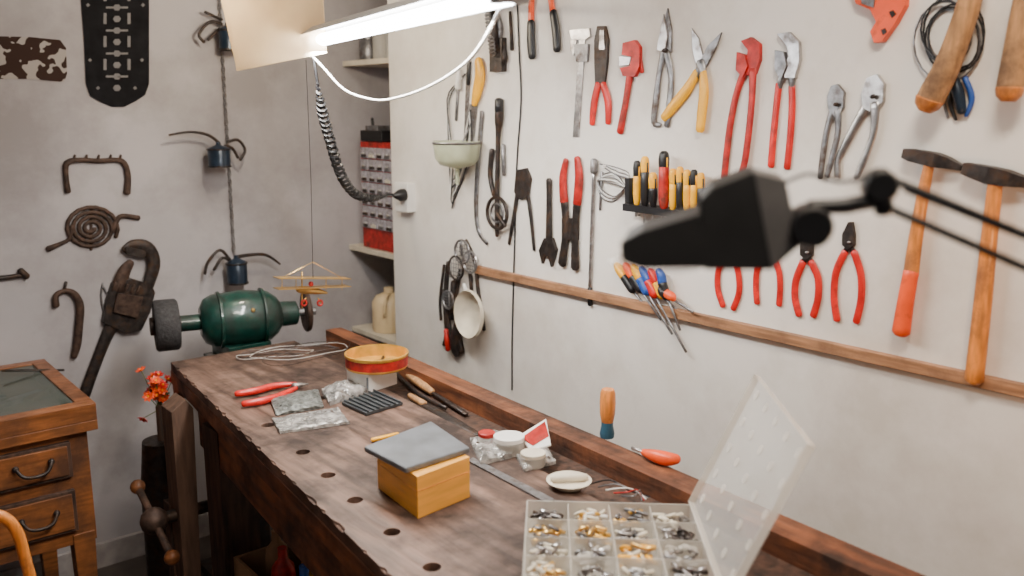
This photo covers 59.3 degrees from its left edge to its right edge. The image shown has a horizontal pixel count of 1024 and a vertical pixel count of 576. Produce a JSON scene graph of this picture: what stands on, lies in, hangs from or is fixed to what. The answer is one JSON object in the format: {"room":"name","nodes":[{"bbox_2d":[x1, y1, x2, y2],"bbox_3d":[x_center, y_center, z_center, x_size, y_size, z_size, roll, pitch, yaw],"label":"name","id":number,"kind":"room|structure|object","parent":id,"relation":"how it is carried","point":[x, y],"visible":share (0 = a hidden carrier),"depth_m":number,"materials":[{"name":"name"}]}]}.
{"room":"workshop","nodes":[
{"label":"workshop","id":0,"kind":"room"},
{"bbox_2d":[97,526,282,575],"bbox_3d":[-0.780,1.514,1.021,4.900,0.100,4.480,-9,15,-39],"label":"floor","id":1,"kind":"structure","parent":0,"point":[136,566],"depth_m":3.28,"materials":[{"name":"concrete"}]},
{"bbox_2d":[0,510,35,575],"bbox_3d":[-0.976,0.897,1.660,0.420,0.874,0.442,-9,15,-39],"label":"bentwood chair","id":2,"kind":"object","parent":1,"relation":"on","point":[9,521],"visible":1,"depth_m":1.81,"materials":[{"name":"brown wood"}]},
{"bbox_2d":[0,359,97,575],"bbox_3d":[-1.663,0.728,2.633,0.797,0.810,0.623,-9,15,-39],"label":"drawer cabinet","id":3,"kind":"object","parent":1,"relation":"on","point":[46,419],"visible":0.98,"depth_m":2.55,"materials":[{"name":"orange wood"}]},
{"bbox_2d":[1,369,64,371],"bbox_3d":[-1.525,0.263,2.870,0.180,0.038,0.008,-9,15,-39],"label":"metal scriber","id":4,"kind":"object","parent":3,"relation":"on","point":[3,370],"visible":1,"depth_m":2.85,"materials":[{"name":"metal"}]},
{"bbox_2d":[135,366,170,575],"bbox_3d":[-1.114,0.659,2.900,0.160,0.841,0.160,-9,15,-39],"label":"dried flowers","id":5,"kind":"object","parent":1,"relation":"on","point":[153,461],"visible":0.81,"depth_m":2.83,"materials":[{"name":"orange plant"}]},
{"bbox_2d":[130,393,207,575],"bbox_3d":[-0.933,0.715,2.652,0.308,0.829,0.304,-9,15,-39],"label":"vise","id":6,"kind":"object","parent":1,"relation":"on","point":[180,544],"visible":0.94,"depth_m":2.58,"materials":[{"name":"brown wood"}]},
{"bbox_2d":[171,327,924,575],"bbox_3d":[-0.114,0.821,1.970,0.752,0.888,2.611,-8,14,-36],"label":"workbench","id":7,"kind":"object","parent":1,"relation":"on","point":[318,490],"visible":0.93,"depth_m":1.89,"materials":[{"name":"brown wood"}]},
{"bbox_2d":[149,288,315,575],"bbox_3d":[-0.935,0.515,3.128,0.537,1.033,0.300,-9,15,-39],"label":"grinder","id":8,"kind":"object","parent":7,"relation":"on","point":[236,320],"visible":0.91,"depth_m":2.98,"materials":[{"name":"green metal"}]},
{"bbox_2d":[234,382,307,406],"bbox_3d":[-0.644,0.282,2.432,0.217,0.019,0.119,-9,15,-39],"label":"pliers","id":9,"kind":"object","parent":7,"relation":"on","point":[294,386],"visible":0.93,"depth_m":2.43,"materials":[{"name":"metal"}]},
{"bbox_2d":[233,529,312,575],"bbox_3d":[-0.508,0.772,2.375,0.310,0.232,0.370,-9,15,-39],"label":"crate","id":10,"kind":"object","parent":7,"relation":"on","point":[275,559],"visible":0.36,"depth_m":2.40,"materials":[{"name":"wood"}]},
{"bbox_2d":[236,340,349,365],"bbox_3d":[-0.668,0.203,2.822,0.343,0.023,0.267,-9,15,-39],"label":"wire offcuts","id":11,"kind":"object","parent":7,"relation":"on","point":[281,355],"visible":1,"depth_m":2.82,"materials":[{"name":"metal"}]},
{"bbox_2d":[271,389,323,415],"bbox_3d":[-0.566,0.293,2.376,0.133,0.022,0.168,-4,12,-21],"label":"bag","id":12,"kind":"object","parent":7,"relation":"on","point":[298,401],"visible":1,"depth_m":2.34,"materials":[{"name":"plastic"}]},
{"bbox_2d":[272,407,349,433],"bbox_3d":[-0.501,0.325,2.235,0.170,0.015,0.116,-5,12,-25],"label":"packet","id":13,"kind":"object","parent":7,"relation":"on","point":[324,418],"visible":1,"depth_m":2.21,"materials":[{"name":"plastic"}]},
{"bbox_2d":[322,380,367,405],"bbox_3d":[-0.467,0.271,2.444,0.100,0.039,0.164,8,14,36],"label":"bag","id":14,"kind":"object","parent":7,"relation":"on","point":[335,393],"visible":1,"depth_m":2.42,"materials":[{"name":"plastic"}]},
{"bbox_2d":[347,370,396,391],"bbox_3d":[-0.395,0.248,2.524,0.090,0.052,0.111,9,14,38],"label":"carton","id":15,"kind":"object","parent":7,"relation":"on","point":[376,382],"visible":0.56,"depth_m":2.49,"materials":[{"name":"white cardboard"}]},
{"bbox_2d":[342,389,402,415],"bbox_3d":[-0.372,0.299,2.367,0.123,0.014,0.146,-9,15,-39],"label":"tray","id":16,"kind":"object","parent":7,"relation":"on","point":[369,403],"visible":1,"depth_m":2.35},
{"bbox_2d":[344,344,408,374],"bbox_3d":[-0.379,0.199,2.523,0.178,0.042,0.178,-9,15,-39],"label":"tin","id":17,"kind":"object","parent":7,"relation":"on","point":[372,359],"visible":1,"depth_m":2.49,"materials":[{"name":"gold metal"}]},
{"bbox_2d":[371,432,398,441],"bbox_3d":[-0.299,0.351,2.119,0.073,0.009,0.010,-8,14,-34],"label":"stub","id":18,"kind":"object","parent":7,"relation":"on","point":[382,437],"visible":0.77,"depth_m":2.11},
{"bbox_2d":[397,372,447,409],"bbox_3d":[-0.272,0.287,2.546,0.030,0.011,0.383,-6,13,-28],"label":"file","id":19,"kind":"object","parent":7,"relation":"on","point":[399,376],"visible":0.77,"depth_m":2.49,"materials":[{"name":"metal"}]},
{"bbox_2d":[377,454,469,518],"bbox_3d":[-0.179,0.373,1.816,0.153,0.085,0.189,-9,15,-39],"label":"box","id":20,"kind":"object","parent":7,"relation":"on","point":[422,492],"visible":0.73,"depth_m":1.75,"materials":[{"name":"brown wood"}]},
{"bbox_2d":[364,422,468,472],"bbox_3d":[-0.190,0.320,1.827,0.189,0.012,0.185,-9,15,-39],"label":"notebook","id":21,"kind":"object","parent":20,"relation":"on","point":[427,444],"visible":1,"depth_m":1.80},
{"bbox_2d":[405,374,468,414],"bbox_3d":[-0.232,0.285,2.537,0.030,0.025,0.447,-6,13,-28],"label":"chisel","id":22,"kind":"object","parent":7,"relation":"on","point":[416,381],"visible":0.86,"depth_m":2.52,"materials":[{"name":"wood"}]},
{"bbox_2d":[407,393,478,434],"bbox_3d":[-0.184,0.327,2.346,0.032,0.019,0.356,-7,13,-33],"label":"file","id":23,"kind":"object","parent":7,"relation":"on","point":[412,397],"visible":0.84,"depth_m":2.34,"materials":[{"name":"metal"}]},
{"bbox_2d":[470,430,511,463],"bbox_3d":[-0.051,0.355,2.053,0.080,0.026,0.184,-2,12,-12],"label":"bag","id":24,"kind":"object","parent":7,"relation":"on","point":[487,451],"visible":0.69,"depth_m":2.00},
{"bbox_2d":[478,429,494,439],"bbox_3d":[-0.058,0.348,2.072,0.040,0.034,0.040,-9,15,-39],"label":"jar","id":25,"kind":"object","parent":24,"relation":"in","point":[485,434],"visible":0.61,"depth_m":2.06,"materials":[{"name":"plastic"}]},
{"bbox_2d":[523,419,550,447],"bbox_3d":[0.066,0.336,2.050,0.097,0.043,0.073,-9,15,-39],"label":"packet","id":26,"kind":"object","parent":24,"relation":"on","point":[537,436],"visible":0.79,"depth_m":2.04,"materials":[{"name":"paper"}]},
{"bbox_2d":[493,430,524,453],"bbox_3d":[-0.007,0.352,2.035,0.072,0.040,0.072,-9,15,-39],"label":"jar","id":27,"kind":"object","parent":7,"relation":"on","point":[510,440],"visible":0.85,"depth_m":2.02,"materials":[{"name":"plastic"}]},
{"bbox_2d":[470,458,554,504],"bbox_3d":[-0.006,0.401,1.884,0.023,0.004,0.283,-9,14,-37],"label":"ruler","id":28,"kind":"object","parent":7,"relation":"on","point":[542,497],"visible":0.86,"depth_m":1.86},
{"bbox_2d":[520,448,545,461],"bbox_3d":[0.046,0.372,1.962,0.056,0.030,0.056,-9,15,-39],"label":"jar","id":29,"kind":"object","parent":7,"relation":"on","point":[530,454],"visible":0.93,"depth_m":1.95,"materials":[{"name":"plastic"}]},
{"bbox_2d":[516,447,555,471],"bbox_3d":[0.051,0.371,1.984,0.116,0.023,0.082,-9,15,-39],"label":"bag","id":30,"kind":"object","parent":7,"relation":"on","point":[548,460],"depth_m":1.95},
{"bbox_2d":[546,471,591,491],"bbox_3d":[0.117,0.396,1.853,0.093,0.025,0.093,-9,15,-39],"label":"soap dish","id":31,"kind":"object","parent":7,"relation":"on","point":[566,481],"visible":1,"depth_m":1.85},
{"bbox_2d":[600,387,615,439],"bbox_3d":[0.220,0.288,2.074,0.037,0.116,0.037,-9,15,-39],"label":"brush","id":32,"kind":"object","parent":7,"relation":"on","point":[607,394],"visible":1,"depth_m":2.06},
{"bbox_2d":[526,508,707,575],"bbox_3d":[0.231,0.330,1.492,0.428,0.295,0.343,1,11,3],"label":"small metal parts","id":33,"kind":"object","parent":7,"relation":"on","point":[545,544],"visible":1,"depth_m":1.56,"materials":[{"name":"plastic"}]},
{"bbox_2d":[590,479,649,501],"bbox_3d":[0.217,0.404,1.823,0.056,0.020,0.127,-9,15,-39],"label":"loose wires","id":34,"kind":"object","parent":7,"relation":"on","point":[636,491],"visible":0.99,"depth_m":1.80,"materials":[{"name":"silver plastic"}]},
{"bbox_2d":[631,446,680,465],"bbox_3d":[0.302,0.358,1.939,0.127,0.029,0.039,9,15,39],"label":"screwdriver","id":35,"kind":"object","parent":7,"relation":"on","point":[660,457],"visible":1,"depth_m":1.91,"materials":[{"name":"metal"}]},
{"bbox_2d":[620,166,1023,271],"bbox_3d":[0.410,0.230,0.940,0.623,0.709,0.160,2,11,10],"label":"lamp","id":36,"kind":"object","parent":7,"relation":"on","point":[745,218],"visible":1,"depth_m":0.86,"materials":[{"name":"black metal"}]},
{"bbox_2d":[0,0,394,570],"bbox_3d":[-2.249,-0.303,2.462,4.900,2.900,0.120,-9,15,-39],"label":"wall","id":37,"kind":"structure","parent":0,"point":[182,204],"depth_m":3.25,"materials":[{"name":"paint"}]},
{"bbox_2d":[0,268,29,280],"bbox_3d":[-1.637,-0.042,2.937,0.115,0.040,0.022,-9,15,-39],"label":"handle","id":38,"kind":"object","parent":37,"relation":"attached to","point":[22,273],"visible":1,"depth_m":2.95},
{"bbox_2d":[0,36,66,81],"bbox_3d":[-1.553,-0.733,2.884,0.236,0.139,0.003,-9,15,-39],"label":"cutout","id":39,"kind":"object","parent":37,"relation":"attached to","point":[20,57],"visible":1,"depth_m":2.89},
{"bbox_2d":[52,281,84,358],"bbox_3d":[-1.511,0.111,3.075,0.100,0.272,0.022,-9,15,-39],"label":"hook","id":40,"kind":"object","parent":37,"relation":"attached to","point":[79,318],"visible":1,"depth_m":3.08,"materials":[{"name":"metal"}]},
{"bbox_2d":[46,205,140,251],"bbox_3d":[-1.431,-0.206,3.083,0.313,0.156,0.016,-9,15,-39],"label":"burner","id":41,"kind":"object","parent":37,"relation":"attached to","point":[114,227],"visible":1,"depth_m":3.08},
{"bbox_2d":[63,154,130,194],"bbox_3d":[-1.410,-0.384,3.065,0.218,0.144,0.016,-9,15,-39],"label":"iron bracket","id":42,"kind":"object","parent":37,"relation":"attached to","point":[127,186],"visible":1,"depth_m":3.06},
{"bbox_2d":[0,512,209,575],"bbox_3d":[-2.397,1.116,2.529,4.400,0.090,0.018,-9,15,-39],"label":"baseboard","id":43,"kind":"structure","parent":37,"relation":"attached to","point":[129,546],"depth_m":3.28,"materials":[{"name":"paint"}]},
{"bbox_2d":[81,0,148,106],"bbox_3d":[-1.333,-0.818,3.052,0.231,0.400,0.005,-9,15,-39],"label":"drilled steel template","id":44,"kind":"object","parent":37,"relation":"attached to","point":[115,32],"visible":1,"depth_m":3.05,"materials":[{"name":"metal"}]},
{"bbox_2d":[80,239,160,397],"bbox_3d":[-1.382,0.106,3.169,0.313,0.546,0.043,-9,15,-39],"label":"wrench","id":45,"kind":"object","parent":37,"relation":"attached to","point":[128,301],"visible":0.98,"depth_m":3.16,"materials":[{"name":"metal"}]},
{"bbox_2d":[168,131,245,167],"bbox_3d":[-1.093,-0.502,3.248,0.282,0.131,0.112,-9,15,-39],"label":"can","id":46,"kind":"object","parent":37,"relation":"attached to","point":[218,155],"visible":1,"depth_m":3.23,"materials":[{"name":"blue metal"}]},
{"bbox_2d":[198,11,231,50],"bbox_3d":[-1.042,-0.916,3.208,0.120,0.134,0.115,1,11,4],"label":"can","id":47,"kind":"object","parent":37,"relation":"attached to","point":[224,41],"visible":0.73,"depth_m":3.19,"materials":[{"name":"blue metal"}]},
{"bbox_2d":[218,0,235,254],"bbox_3d":[-1.053,-0.619,3.316,0.014,1.016,0.011,-1,11,-3],"label":"hanging chain","id":48,"kind":"object","parent":37,"relation":"hanging from","point":[224,81],"visible":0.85,"depth_m":3.32,"materials":[{"name":"metal"}]},
{"bbox_2d":[203,249,280,285],"bbox_3d":[-1.017,-0.089,3.397,0.304,0.138,0.110,-9,15,-39],"label":"can","id":49,"kind":"object","parent":37,"relation":"attached to","point":[237,275],"visible":1,"depth_m":3.34,"materials":[{"name":"blue metal"}]},
{"bbox_2d":[387,0,1023,575],"bbox_3d":[1.007,-0.195,1.917,0.400,2.900,4.066,-9,15,-39],"label":"wall","id":50,"kind":"structure","parent":0,"point":[924,475],"depth_m":2.15,"materials":[{"name":"paint"}]},
{"bbox_2d":[312,57,393,201],"bbox_3d":[-0.480,-0.497,2.880,0.048,0.465,0.707,2,11,10],"label":"power cord","id":51,"kind":"object","parent":50,"relation":"hanging from","point":[358,195],"visible":0.94,"depth_m":2.63,"materials":[{"name":"black plastic"}]},
{"bbox_2d":[393,182,415,212],"bbox_3d":[-0.404,-0.325,3.235,0.087,0.105,0.093,-9,15,-39],"label":"wall socket","id":52,"kind":"object","parent":50,"relation":"attached to","point":[404,195],"visible":1,"depth_m":3.22,"materials":[{"name":"white plastic"}]},
{"bbox_2d":[451,69,460,208],"bbox_3d":[-0.189,-0.491,2.989,0.022,0.461,0.069,-9,15,-39],"label":"file","id":53,"kind":"object","parent":50,"relation":"attached to","point":[458,74],"visible":0.77,"depth_m":2.96,"materials":[{"name":"grey metal"}]},
{"bbox_2d":[432,118,481,184],"bbox_3d":[-0.177,-0.439,2.891,0.161,0.212,0.161,-9,15,-39],"label":"funnel","id":54,"kind":"object","parent":50,"relation":"attached to","point":[455,154],"visible":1,"depth_m":2.84,"materials":[{"name":"plastic"}]},
{"bbox_2d":[446,72,472,203],"bbox_3d":[-0.174,-0.494,2.976,0.016,0.442,0.161,-9,15,-39],"label":"wire loop","id":55,"kind":"object","parent":50,"relation":"attached to","point":[451,91],"visible":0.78,"depth_m":3.00,"materials":[{"name":"grey metal"}]},
{"bbox_2d":[438,239,485,356],"bbox_3d":[-0.184,0.037,3.076,0.037,0.424,0.267,-9,15,-39],"label":"cluster","id":56,"kind":"object","parent":50,"relation":"attached to","point":[452,339],"visible":0.96,"depth_m":3.10,"materials":[{"name":"metal"}]},
{"bbox_2d":[464,61,470,134],"bbox_3d":[-0.146,-0.608,2.924,0.010,0.253,0.045,-9,15,-39],"label":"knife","id":57,"kind":"object","parent":50,"relation":"hanging from","point":[468,70],"visible":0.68,"depth_m":2.92,"materials":[{"name":"grey metal"}]},
{"bbox_2d":[452,57,484,193],"bbox_3d":[-0.149,-0.512,2.936,0.022,0.463,0.194,-9,15,-39],"label":"saw","id":58,"kind":"object","parent":50,"relation":"attached to","point":[479,79],"visible":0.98,"depth_m":2.86,"materials":[{"name":"wood"}]},
{"bbox_2d":[454,283,483,337],"bbox_3d":[-0.133,0.078,2.968,0.038,0.178,0.152,-9,15,-39],"label":"scoop","id":59,"kind":"object","parent":50,"relation":"attached to","point":[468,308],"visible":1,"depth_m":2.99,"materials":[{"name":"ceramic"}]},
{"bbox_2d":[474,110,487,244],"bbox_3d":[-0.101,-0.356,2.918,0.010,0.431,0.072,-9,15,-39],"label":"curved rasp","id":60,"kind":"object","parent":50,"relation":"attached to","point":[481,117],"visible":0.91,"depth_m":2.93,"materials":[{"name":"metal"}]},
{"bbox_2d":[483,9,506,71],"bbox_3d":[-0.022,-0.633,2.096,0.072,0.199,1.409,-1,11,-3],"label":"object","id":61,"kind":"structure","parent":50,"relation":"attached to","point":[495,44],"depth_m":2.75,"materials":[{"name":"metal"}]},
{"bbox_2d":[486,98,508,236],"bbox_3d":[-0.046,-0.374,2.821,0.042,0.435,0.120,-9,15,-39],"label":"drill","id":62,"kind":"object","parent":50,"relation":"attached to","point":[495,191],"visible":1,"depth_m":2.83,"materials":[{"name":"metal"}]},
{"bbox_2d":[497,11,513,65],"bbox_3d":[-0.025,-0.756,2.736,0.021,0.162,0.079,-9,15,-39],"label":"pliers","id":63,"kind":"object","parent":50,"relation":"hanging from","point":[499,21],"visible":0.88,"depth_m":2.73,"materials":[{"name":"metal"}]},
{"bbox_2d":[511,5,521,389],"bbox_3d":[0.013,-0.272,2.797,0.005,1.242,0.048,-9,15,-39],"label":"hanging cable","id":64,"kind":"object","parent":50,"relation":"attached to","point":[517,5],"visible":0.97,"depth_m":2.81,"materials":[{"name":"black plastic"}]},
{"bbox_2d":[508,168,534,250],"bbox_3d":[0.029,-0.246,2.781,0.010,0.251,0.132,-9,15,-39],"label":"caliper","id":65,"kind":"object","parent":50,"relation":"attached to","point":[523,178],"visible":1,"depth_m":2.75,"materials":[{"name":"metal"}]},
{"bbox_2d":[527,0,560,59],"bbox_3d":[0.091,-0.831,2.582,0.016,0.336,0.143,-9,15,-39],"label":"cutter","id":66,"kind":"object","parent":50,"relation":"attached to","point":[556,37],"visible":1,"depth_m":2.62,"materials":[{"name":"metal"}]},
{"bbox_2d":[539,178,557,266],"bbox_3d":[0.109,-0.196,2.689,0.013,0.264,0.076,-9,15,-39],"label":"wrench","id":67,"kind":"object","parent":50,"relation":"hanging from","point":[548,247],"visible":1,"depth_m":2.68,"materials":[{"name":"metal"}]},
{"bbox_2d":[558,156,582,270],"bbox_3d":[0.169,-0.217,2.609,0.016,0.331,0.098,-9,15,-39],"label":"long-handled pincers","id":68,"kind":"object","parent":50,"relation":"hanging from","point":[570,226],"visible":1,"depth_m":2.61,"materials":[{"name":"red paint"}]},
{"bbox_2d":[569,28,591,136],"bbox_3d":[0.188,-0.572,2.520,0.009,0.296,0.085,-9,15,-39],"label":"caliper","id":69,"kind":"object","parent":50,"relation":"hanging from","point":[581,51],"visible":1,"depth_m":2.51,"materials":[{"name":"metal"}]},
{"bbox_2d":[588,158,602,305],"bbox_3d":[0.232,-0.152,2.540,0.022,0.423,0.048,-9,15,-39],"label":"rod","id":70,"kind":"object","parent":50,"relation":"attached to","point":[593,162],"visible":1,"depth_m":2.54,"materials":[{"name":"metal"}]},
{"bbox_2d":[589,26,611,125],"bbox_3d":[0.243,-0.576,2.450,0.012,0.266,0.083,-9,15,-39],"label":"pliers","id":71,"kind":"object","parent":50,"relation":"attached to","point":[601,40],"visible":1,"depth_m":2.44,"materials":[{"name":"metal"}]},
{"bbox_2d":[597,163,629,201],"bbox_3d":[0.276,-0.285,2.464,0.016,0.105,0.134,-9,15,-39],"label":"wire bundle","id":72,"kind":"object","parent":50,"relation":"attached to","point":[614,197],"visible":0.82,"depth_m":2.46,"materials":[{"name":"metal"}]},
{"bbox_2d":[617,40,643,133],"bbox_3d":[0.312,-0.528,2.375,0.012,0.243,0.089,-9,15,-39],"label":"wrench","id":73,"kind":"object","parent":50,"relation":"attached to","point":[633,49],"visible":1,"depth_m":2.37,"materials":[{"name":"red paint"}]},
{"bbox_2d":[622,263,661,320],"bbox_3d":[0.349,0.008,2.415,0.024,0.141,0.140,-9,15,-39],"label":"screwdriver","id":74,"kind":"object","parent":50,"relation":"hanging from","point":[626,267],"visible":0.66,"depth_m":2.42,"materials":[{"name":"red plastic"}]},
{"bbox_2d":[630,265,672,334],"bbox_3d":[0.369,0.029,2.383,0.024,0.170,0.149,-9,15,-39],"label":"screwdriver","id":75,"kind":"object","parent":50,"relation":"attached to","point":[635,270],"visible":0.89,"depth_m":2.39,"materials":[{"name":"blue plastic"}]},
{"bbox_2d":[651,8,673,127],"bbox_3d":[0.377,-0.554,2.276,0.029,0.295,0.072,-9,15,-39],"label":"pliers","id":76,"kind":"object","parent":50,"relation":"attached to","point":[665,42],"visible":1,"depth_m":2.27,"materials":[{"name":"metal"}]},
{"bbox_2d":[639,268,686,352],"bbox_3d":[0.395,0.054,2.367,0.024,0.207,0.169,-9,15,-39],"label":"screwdriver","id":77,"kind":"object","parent":50,"relation":"attached to","point":[643,271],"visible":0.91,"depth_m":2.38,"materials":[{"name":"blue plastic"}]},
{"bbox_2d":[623,151,704,220],"bbox_3d":[0.392,-0.246,2.296,0.057,0.207,0.265,-9,15,-39],"label":"rack","id":78,"kind":"object","parent":50,"relation":"attached to","point":[679,187],"visible":0.87,"depth_m":2.27,"materials":[{"name":"black plastic"}]},
{"bbox_2d":[655,268,680,330],"bbox_3d":[0.406,0.029,2.338,0.023,0.155,0.087,-9,15,-39],"label":"screwdriver","id":79,"kind":"object","parent":50,"relation":"hanging from","point":[661,276],"visible":0.86,"depth_m":2.34,"materials":[{"name":"blue plastic"}]},
{"bbox_2d":[647,268,690,322],"bbox_3d":[0.410,0.018,2.353,0.023,0.126,0.147,-9,15,-39],"label":"screwdriver","id":80,"kind":"object","parent":50,"relation":"attached to","point":[651,272],"visible":0.6,"depth_m":2.37,"materials":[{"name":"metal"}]},
{"bbox_2d":[661,28,721,132],"bbox_3d":[0.439,-0.511,2.218,0.021,0.251,0.180,-8,14,-35],"label":"tin snips","id":81,"kind":"object","parent":50,"relation":"attached to","point":[702,60],"visible":1,"depth_m":2.19,"materials":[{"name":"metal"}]},
{"bbox_2d":[714,270,741,310],"bbox_3d":[0.527,-0.052,2.200,0.018,0.218,0.083,-9,15,-39],"label":"pliers","id":82,"kind":"object","parent":50,"relation":"attached to","point":[738,294],"visible":0.4,"depth_m":2.21,"materials":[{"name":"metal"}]},
{"bbox_2d":[721,37,761,175],"bbox_3d":[0.536,-0.418,2.117,0.018,0.331,0.098,-9,15,-39],"label":"pliers","id":83,"kind":"object","parent":50,"relation":"attached to","point":[749,64],"visible":0.88,"depth_m":2.09,"materials":[{"name":"red paint"}]},
{"bbox_2d":[475,265,1023,397],"bbox_3d":[1.014,0.205,1.655,0.018,0.026,3.540,-9,15,-39],"label":"wooden rail","id":84,"kind":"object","parent":50,"relation":"attached to","point":[991,383],"depth_m":2.09,"materials":[{"name":"brown wood"}]},
{"bbox_2d":[613,262,642,301],"bbox_3d":[0.327,-0.003,2.451,0.024,0.123,0.135,-9,15,-39],"label":"screwdriver","id":85,"kind":"object","parent":84,"relation":"on","point":[618,268],"visible":0.87,"depth_m":2.46,"materials":[{"name":"yellow plastic"}]},
{"bbox_2d":[657,287,693,312],"bbox_3d":[0.419,0.029,2.311,0.023,0.054,0.117,-9,15,-39],"label":"screwdriver","id":86,"kind":"object","parent":84,"relation":"on","point":[664,293],"visible":1,"depth_m":2.31,"materials":[{"name":"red plastic"}]},
{"bbox_2d":[753,264,782,306],"bbox_3d":[0.600,-0.054,2.111,0.018,0.201,0.084,-9,15,-39],"label":"pliers","id":87,"kind":"object","parent":50,"relation":"hanging from","point":[778,270],"visible":0.39,"depth_m":2.10,"materials":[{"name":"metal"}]},
{"bbox_2d":[768,32,801,169],"bbox_3d":[0.612,-0.419,2.025,0.016,0.303,0.072,-9,15,-39],"label":"pliers","id":88,"kind":"object","parent":50,"relation":"hanging from","point":[788,67],"visible":1,"depth_m":2.01,"materials":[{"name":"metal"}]},
{"bbox_2d":[791,246,821,317],"bbox_3d":[0.666,-0.038,2.033,0.017,0.222,0.078,-9,15,-39],"label":"pliers","id":89,"kind":"object","parent":50,"relation":"hanging from","point":[806,253],"visible":0.91,"depth_m":2.03,"materials":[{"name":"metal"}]},
{"bbox_2d":[818,84,845,178],"bbox_3d":[0.687,-0.336,1.945,0.022,0.204,0.053,-9,15,-39],"label":"pliers","id":90,"kind":"object","parent":50,"relation":"hanging from","point":[836,96],"visible":0.91,"depth_m":1.94,"materials":[{"name":"metal"}]},
{"bbox_2d":[830,222,864,323],"bbox_3d":[0.730,-0.031,1.956,0.017,0.225,0.082,-9,15,-39],"label":"pliers","id":91,"kind":"object","parent":50,"relation":"attached to","point":[849,233],"visible":1,"depth_m":1.95,"materials":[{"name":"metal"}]},
{"bbox_2d":[834,74,885,177],"bbox_3d":[0.726,-0.337,1.893,0.026,0.218,0.102,-9,15,-39],"label":"pliers","id":92,"kind":"object","parent":50,"relation":"hanging from","point":[873,94],"visible":0.98,"depth_m":1.87,"materials":[{"name":"metal"}]},
{"bbox_2d":[855,0,908,42],"bbox_3d":[0.743,-0.557,1.831,0.022,0.114,0.121,-9,15,-39],"label":"cutter","id":93,"kind":"object","parent":50,"relation":"attached to","point":[887,14],"visible":1,"depth_m":1.81,"materials":[{"name":"metal"}]},
{"bbox_2d":[892,148,962,336],"bbox_3d":[0.828,-0.084,1.810,0.034,0.385,0.121,-9,15,-39],"label":"hammer","id":94,"kind":"object","parent":50,"relation":"attached to","point":[902,322],"visible":0.98,"depth_m":1.81,"materials":[{"name":"brown wood"}]},
{"bbox_2d":[915,0,982,113],"bbox_3d":[0.826,-0.472,1.693,0.107,0.282,0.070,6,13,29],"label":"handle","id":95,"kind":"object","parent":50,"relation":"attached to","point":[936,87],"visible":1,"depth_m":1.68,"materials":[{"name":"brown wood"}]},
{"bbox_2d":[913,0,985,120],"bbox_3d":[0.837,-0.444,1.738,0.022,0.239,0.140,-9,15,-39],"label":"coiled cable","id":96,"kind":"object","parent":50,"relation":"attached to","point":[957,93],"visible":0.75,"depth_m":1.72,"materials":[{"name":"rubber"}]},
{"bbox_2d":[960,162,1023,384],"bbox_3d":[0.911,-0.021,1.722,0.033,0.428,0.135,-9,15,-39],"label":"hammer","id":97,"kind":"object","parent":50,"relation":"attached to","point":[996,178],"visible":0.96,"depth_m":1.71,"materials":[{"name":"brown wood"}]},
{"bbox_2d":[995,0,1023,101],"bbox_3d":[0.902,-0.461,1.609,0.055,0.250,0.063,2,11,8],"label":"handle","id":98,"kind":"object","parent":50,"relation":"attached to","point":[1009,87],"visible":1,"depth_m":1.60,"materials":[{"name":"brown wood"}]},
{"bbox_3d":[-0.818,-1.437,0.478,4.900,0.100,4.600,-9,15,-39],"label":"ceiling","id":99,"kind":"structure","parent":0,"visible":0},
{"bbox_2d":[302,0,528,45],"bbox_3d":[-0.297,-1.098,1.863,0.079,1.107,1.297,-6,13,-27],"label":"lamp","id":100,"kind":"object","parent":99,"relation":"hanging from","point":[402,14],"visible":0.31,"depth_m":1.81,"materials":[{"name":"white plastic"}]},
{"bbox_2d":[221,0,326,70],"bbox_3d":[-0.653,-0.722,2.422,0.422,0.264,0.033,7,13,31],"label":"shade","id":101,"kind":"object","parent":100,"relation":"attached to","point":[261,32],"visible":0.97,"depth_m":2.42,"materials":[{"name":"metal"}]},
{"bbox_2d":[273,64,350,307],"bbox_3d":[-0.592,-0.295,2.621,0.236,0.716,0.040,-9,15,-39],"label":"model biplane","id":102,"kind":"object","parent":100,"relation":"hanging from","point":[310,289],"visible":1,"depth_m":2.66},
{"bbox_2d":[311,7,502,101],"bbox_3d":[-0.259,-0.503,2.002,0.092,0.172,1.272,-6,13,-27],"label":"cable","id":103,"kind":"object","parent":100,"relation":"attached to","point":[497,14],"visible":0.88,"depth_m":1.92,"materials":[{"name":"plastic"}]},
{"bbox_3d":[-0.232,-0.563,3.764,0.100,2.900,0.414,-9,15,-39],"label":"wall","id":104,"kind":"structure","parent":0,"visible":0},
{"bbox_2d":[343,58,395,344],"bbox_3d":[-0.409,-0.353,3.656,0.355,1.108,0.410,-9,15,-39],"label":"wall shelf","id":105,"kind":"object","parent":104,"relation":"attached to","point":[365,329],"visible":0.25,"depth_m":3.60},
{"bbox_2d":[359,36,377,59],"bbox_3d":[-0.563,-0.941,3.537,0.074,0.090,0.074,-9,15,-39],"label":"tin","id":106,"kind":"object","parent":105,"relation":"on","point":[368,46],"visible":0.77,"depth_m":3.51,"materials":[{"name":"metal"}]},
{"bbox_2d":[360,141,393,252],"bbox_3d":[-0.450,-0.364,3.564,0.177,0.423,0.318,-9,15,-39],"label":"drawer organizer","id":107,"kind":"object","parent":105,"relation":"on","point":[376,166],"visible":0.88,"depth_m":3.53,"materials":[{"name":"red paint"}]},
{"bbox_2d":[360,118,390,141],"bbox_3d":[-0.518,-0.624,3.545,0.090,0.091,0.160,-9,15,-39],"label":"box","id":108,"kind":"object","parent":107,"relation":"on","point":[375,133],"visible":0.94,"depth_m":3.52,"materials":[{"name":"black plastic"}]},
{"bbox_2d":[372,286,395,333],"bbox_3d":[-0.506,0.086,3.719,0.139,0.180,0.146,-9,15,-39],"label":"plastic jug","id":109,"kind":"object","parent":105,"relation":"on","point":[383,304],"visible":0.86,"depth_m":3.67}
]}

